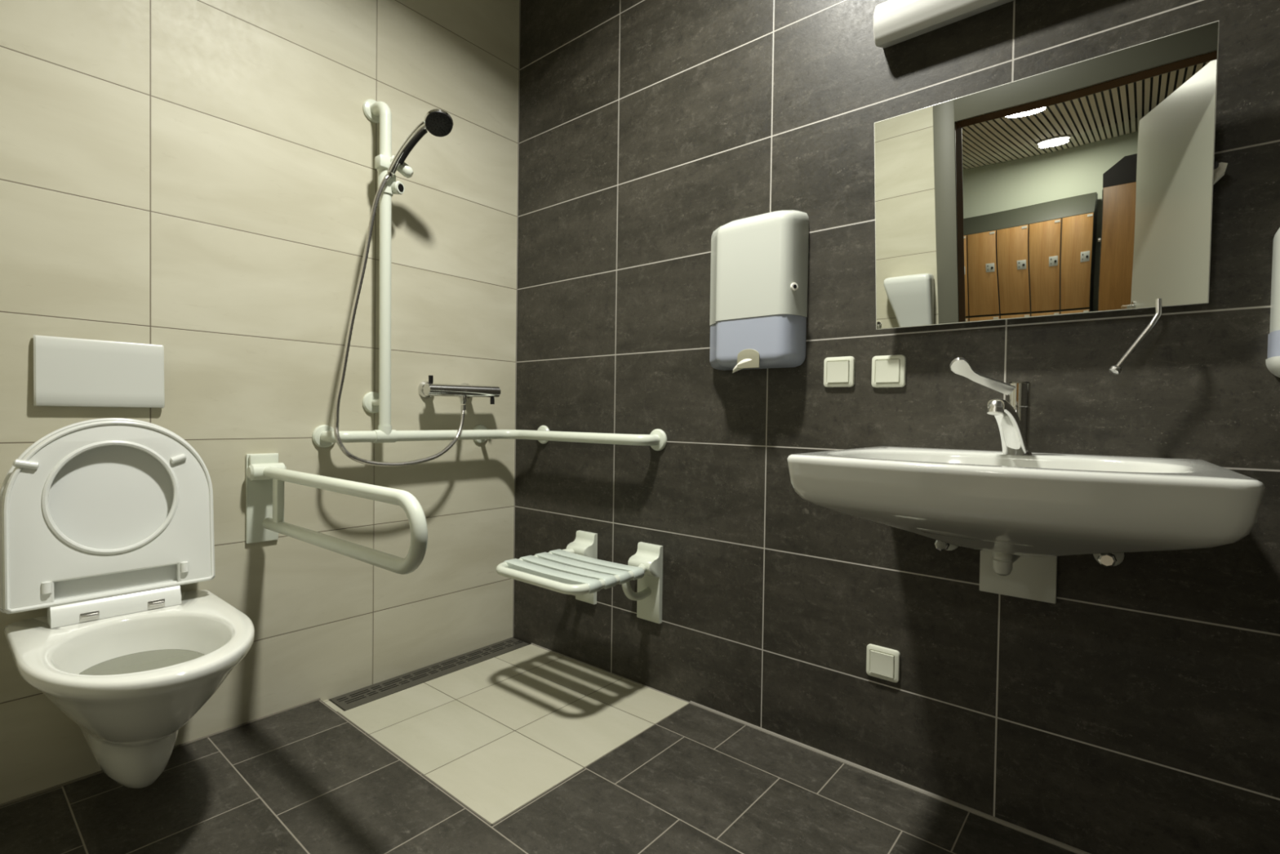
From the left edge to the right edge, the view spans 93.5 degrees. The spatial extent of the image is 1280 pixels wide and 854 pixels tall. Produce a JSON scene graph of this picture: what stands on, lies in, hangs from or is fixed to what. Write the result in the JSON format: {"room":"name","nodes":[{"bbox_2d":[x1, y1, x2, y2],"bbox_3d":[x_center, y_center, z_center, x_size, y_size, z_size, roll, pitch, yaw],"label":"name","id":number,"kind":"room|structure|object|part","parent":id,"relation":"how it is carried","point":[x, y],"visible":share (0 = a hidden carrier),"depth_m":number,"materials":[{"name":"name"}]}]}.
{"room":"public restroom","nodes":[
{"label":"public restroom","id":0,"kind":"room"},
{"bbox_2d":[0,0,519,804],"bbox_3d":[-1.119,-0.478,1.867,0.120,2.800,1.990,2,1,40],"label":"wall","id":1,"kind":"structure","parent":0,"point":[197,180],"depth_m":1.82,"materials":[{"name":"beige tile"}]},
{"bbox_2d":[33,334,164,408],"bbox_3d":[-1.341,-0.133,1.503,0.022,0.166,0.244,2,1,40],"label":"flush plate","id":2,"kind":"object","parent":1,"relation":"attached to","point":[68,371],"visible":1,"depth_m":1.49,"materials":[{"name":"grey plastic"}]},
{"bbox_2d":[0,417,254,788],"bbox_3d":[-1.107,0.396,1.335,0.620,0.826,0.404,2,1,40],"label":"toilet","id":3,"kind":"object","parent":1,"relation":"attached to","point":[104,521],"visible":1,"depth_m":1.41,"materials":[{"name":"white ceramic"}]},
{"bbox_3d":[-1.298,0.195,1.492,0.051,0.434,0.400,2,1,40],"label":"lid","id":4,"kind":"part","parent":3,"relation":"part of","materials":[{"name":"white plastic"}]},
{"bbox_3d":[-1.280,0.197,1.477,0.056,0.426,0.392,2,1,40],"label":"seat","id":5,"kind":"part","parent":3,"relation":"part of","materials":[{"name":"white plastic"}]},
{"bbox_3d":[-1.107,0.634,1.344,0.620,0.350,0.394,2,1,40],"label":"bowl","id":6,"kind":"part","parent":3,"relation":"part of","materials":[{"name":"white ceramic"}]},
{"bbox_2d":[0,697,320,806],"bbox_3d":[-1.379,0.875,1.510,0.010,0.010,1.098,2,1,40],"label":"trim","id":7,"kind":"structure","parent":1,"relation":"attached to","point":[317,699],"depth_m":1.65,"materials":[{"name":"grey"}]},
{"bbox_2d":[245,453,427,574],"bbox_3d":[-0.780,0.219,1.503,0.898,0.262,0.094,2,1,40],"label":"rail","id":8,"kind":"object","parent":1,"relation":"attached to","point":[265,477],"visible":1,"depth_m":1.53,"materials":[{"name":"white"}]},
{"bbox_3d":[-1.115,0.210,1.783,0.024,0.262,0.085,2,1,40],"label":"wall plate","id":9,"kind":"part","parent":8,"relation":"part of","materials":[{"name":"white"}]},
{"bbox_2d":[417,375,500,404],"bbox_3d":[-0.672,-0.133,2.240,0.102,0.098,0.304,2,1,40],"label":"shower mixer","id":10,"kind":"object","parent":1,"relation":"attached to","point":[426,389],"visible":1,"depth_m":2.19,"materials":[{"name":"silver metal"}]},
{"bbox_2d":[459,395,466,404],"bbox_3d":[-0.650,-0.100,2.217,0.026,0.033,0.026,2,1,40],"label":"outlet","id":11,"kind":"object","parent":10,"relation":"attached to","point":[463,398],"depth_m":2.21,"materials":[{"name":"silver metal"}]},
{"bbox_2d":[311,99,666,450],"bbox_3d":[-0.483,-0.511,2.153,1.126,1.160,0.496,1,1,-5],"label":"shower rail","id":12,"kind":"object","parent":1,"relation":"attached to","point":[377,112],"visible":0.94,"depth_m":1.98,"materials":[{"name":"white metal"}]},
{"bbox_2d":[374,154,413,196],"bbox_3d":[-0.809,-0.824,1.981,0.116,0.126,0.066,0,1,-26],"label":"holder","id":13,"kind":"object","parent":12,"relation":"attached to","point":[382,162],"visible":0.82,"depth_m":1.96,"materials":[{"name":"white plastic"}]},
{"bbox_3d":[-0.810,-0.798,1.987,0.056,0.066,0.042,1,1,21],"label":"clamp knob","id":14,"kind":"part","parent":13,"relation":"part of","materials":[{"name":"white plastic"}]},
{"bbox_2d":[386,108,453,174],"bbox_3d":[-0.707,-0.905,1.917,0.218,0.189,0.080,1,1,1],"label":"shower","id":15,"kind":"object","parent":12,"relation":"attached to","point":[437,122],"visible":1,"depth_m":1.92,"materials":[{"name":"silver metal"}]},
{"bbox_2d":[333,170,466,466],"bbox_3d":[-0.771,-0.348,2.012,0.044,0.957,0.491,2,1,34],"label":"shower hose","id":16,"kind":"object","parent":15,"relation":"hanging from","point":[463,407],"visible":1,"depth_m":1.88,"materials":[{"name":"silver metal"}]},
{"bbox_3d":[-0.728,-0.900,1.932,0.178,0.179,0.032,1,1,9],"label":"handle","id":17,"kind":"part","parent":15,"relation":"part of","materials":[{"name":"silver metal"}]},
{"bbox_2d":[512,0,520,636],"bbox_3d":[-0.511,-0.501,2.499,0.007,2.760,0.007,2,1,40],"label":"trim","id":18,"kind":"structure","parent":1,"relation":"attached to","point":[519,0],"depth_m":2.50,"materials":[{"name":"grey plastic"}]},
{"bbox_2d":[0,644,1076,853],"bbox_3d":[-0.116,0.929,0.878,2.750,0.050,1.990,2,1,40],"label":"floor","id":19,"kind":"structure","parent":0,"point":[305,779],"depth_m":1.47,"materials":[{"name":"tile"}]},
{"bbox_2d":[328,637,529,711],"bbox_3d":[-0.726,0.891,2.198,0.116,0.022,0.742,2,1,40],"label":"drain grate","id":20,"kind":"object","parent":19,"relation":"on","point":[351,700],"visible":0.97,"depth_m":2.14,"materials":[{"name":"grey metal"}]},
{"bbox_2d":[336,702,688,825],"bbox_3d":[-0.386,0.907,1.899,0.786,0.049,0.772,2,1,40],"label":"trim","id":21,"kind":"structure","parent":19,"relation":"on","point":[688,703],"depth_m":1.56,"materials":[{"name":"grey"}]},
{"bbox_2d":[513,0,1279,853],"bbox_3d":[0.581,-0.450,1.663,2.750,2.800,0.120,2,1,40],"label":"wall","id":22,"kind":"structure","parent":0,"point":[1137,710],"depth_m":1.58,"materials":[{"name":"tile"}]},
{"bbox_2d":[496,529,662,623],"bbox_3d":[-0.209,0.522,1.987,0.415,0.258,0.406,2,1,40],"label":"shower seat","id":23,"kind":"object","parent":22,"relation":"attached to","point":[576,570],"visible":1,"depth_m":1.98,"materials":[{"name":"white plastic"}]},
{"bbox_3d":[-0.219,0.463,1.974,0.408,0.034,0.374,2,1,40],"label":"seat frame","id":24,"kind":"part","parent":23,"relation":"part of","materials":[{"name":"white plastic"}]},
{"bbox_2d":[530,642,689,702],"bbox_3d":[-0.138,0.887,2.195,0.786,0.017,0.010,2,1,40],"label":"trim","id":25,"kind":"structure","parent":22,"relation":"attached to","point":[531,642],"depth_m":2.18,"materials":[{"name":"grey plastic"}]},
{"bbox_2d":[710,209,808,373],"bbox_3d":[0.319,-0.382,1.737,0.305,0.458,0.104,2,1,40],"label":"paper towel dispenser","id":26,"kind":"object","parent":22,"relation":"attached to","point":[759,276],"visible":1,"depth_m":1.67,"materials":[{"name":"grey plastic"}]},
{"bbox_2d":[732,358,751,373],"bbox_3d":[0.293,-0.172,1.698,0.079,0.038,0.009,2,1,40],"label":"paper towel","id":27,"kind":"object","parent":26,"relation":"hanging from","point":[738,364],"depth_m":1.70,"materials":[{"name":"white paper"}]},
{"bbox_2d":[823,355,854,387],"bbox_3d":[0.533,-0.148,1.617,0.082,0.082,0.014,2,1,40],"label":"light switch","id":28,"kind":"object","parent":22,"relation":"attached to","point":[838,371],"visible":1,"depth_m":1.61,"materials":[{"name":"grey plastic"}]},
{"bbox_2d":[866,644,900,682],"bbox_3d":[0.622,0.607,1.547,0.082,0.082,0.014,2,1,40],"label":"light switch","id":29,"kind":"object","parent":22,"relation":"attached to","point":[882,662],"visible":1,"depth_m":1.54,"materials":[{"name":"grey plastic"}]},
{"bbox_2d":[871,355,906,387],"bbox_3d":[0.631,-0.142,1.535,0.082,0.082,0.014,2,1,40],"label":"light switch","id":30,"kind":"object","parent":22,"relation":"attached to","point":[887,371],"visible":1,"depth_m":1.53,"materials":[{"name":"grey plastic"}]},
{"bbox_2d":[688,700,1090,853],"bbox_3d":[0.870,0.910,1.350,1.845,0.015,0.014,2,1,40],"label":"trim","id":31,"kind":"structure","parent":22,"relation":"attached to","point":[973,811],"depth_m":1.51,"materials":[{"name":"grey plastic"}]},
{"bbox_2d":[872,0,1013,48],"bbox_3d":[0.841,-0.997,1.312,0.634,0.109,0.080,2,1,40],"label":"wall lamp","id":32,"kind":"object","parent":22,"relation":"attached to","point":[895,22],"visible":1,"depth_m":1.43,"materials":[{"name":"grey plastic"}]},
{"bbox_2d":[934,539,958,551],"bbox_3d":[0.722,0.260,1.427,0.052,0.076,0.067,2,1,40],"label":"angle valve","id":33,"kind":"object","parent":22,"relation":"attached to","point":[940,545],"visible":0.41,"depth_m":1.40,"materials":[{"name":"silver metal"}]},
{"bbox_3d":[0.706,0.274,1.408,0.031,0.031,0.018,2,1,40],"label":"knob","id":34,"kind":"part","parent":33,"relation":"part of","materials":[{"name":"silver metal"}]},
{"bbox_2d":[991,551,1021,575],"bbox_3d":[0.770,0.257,1.232,0.047,0.055,0.294,2,1,40],"label":"drain siphon","id":35,"kind":"object","parent":22,"relation":"attached to","point":[1002,562],"visible":0.45,"depth_m":1.12,"materials":[{"name":"grey plastic"}]},
{"bbox_2d":[979,550,1057,603],"bbox_3d":[0.850,0.296,1.356,0.148,0.173,0.012,2,1,40],"label":"cover","id":36,"kind":"object","parent":22,"relation":"attached to","point":[1033,578],"visible":0.54,"depth_m":1.34,"materials":[{"name":"grey plastic"}]},
{"bbox_2d":[786,446,1265,556],"bbox_3d":[0.676,0.150,1.130,0.638,0.184,0.580,2,1,40],"label":"washbasin","id":37,"kind":"object","parent":22,"relation":"attached to","point":[1035,504],"visible":0.99,"depth_m":0.90,"materials":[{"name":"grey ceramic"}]},
{"bbox_2d":[950,357,1031,454],"bbox_3d":[0.725,-0.039,1.213,0.200,0.196,0.084,0,1,-20],"label":"tap","id":38,"kind":"object","parent":37,"relation":"on","point":[1012,415],"visible":0.98,"depth_m":1.23,"materials":[{"name":"silver metal"}]},
{"bbox_3d":[0.697,-0.102,1.229,0.158,0.071,0.031,0,1,-19],"label":"lever","id":39,"kind":"part","parent":38,"relation":"part of","materials":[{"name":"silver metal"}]},
{"bbox_3d":[0.740,0.002,1.216,0.130,0.114,0.043,0,1,-40],"label":"spout","id":40,"kind":"part","parent":38,"relation":"part of","materials":[{"name":"silver metal"}]},
{"bbox_2d":[874,20,1227,374],"bbox_3d":[0.836,-0.420,1.306,0.626,0.626,0.100,2,1,40],"label":"mirror","id":41,"kind":"object","parent":22,"relation":"attached to","point":[1085,186],"visible":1,"depth_m":1.25,"materials":[{"name":"silver glass"}]},
{"bbox_3d":[0.965,-0.175,1.175,0.078,0.144,0.020,1,1,30],"label":"tilt lever","id":42,"kind":"part","parent":41,"relation":"part of","materials":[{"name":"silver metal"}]},
{"bbox_2d":[1093,552,1124,567],"bbox_3d":[0.956,0.253,1.231,0.052,0.076,0.067,2,1,40],"label":"angle valve","id":43,"kind":"object","parent":22,"relation":"attached to","point":[1107,560],"visible":0.6,"depth_m":1.21,"materials":[{"name":"grey metal"}]},
{"bbox_3d":[0.940,0.267,1.212,0.031,0.031,0.018,2,1,40],"label":"knob","id":44,"kind":"part","parent":43,"relation":"part of","materials":[{"name":"silver metal"}]},
{"bbox_2d":[1265,227,1279,377],"bbox_3d":[1.178,-0.229,1.030,0.136,0.288,0.086,2,1,40],"label":"soap dispenser","id":45,"kind":"object","parent":22,"relation":"attached to","point":[1273,361],"visible":1,"depth_m":1.07,"materials":[{"name":"grey plastic"}]}
]}

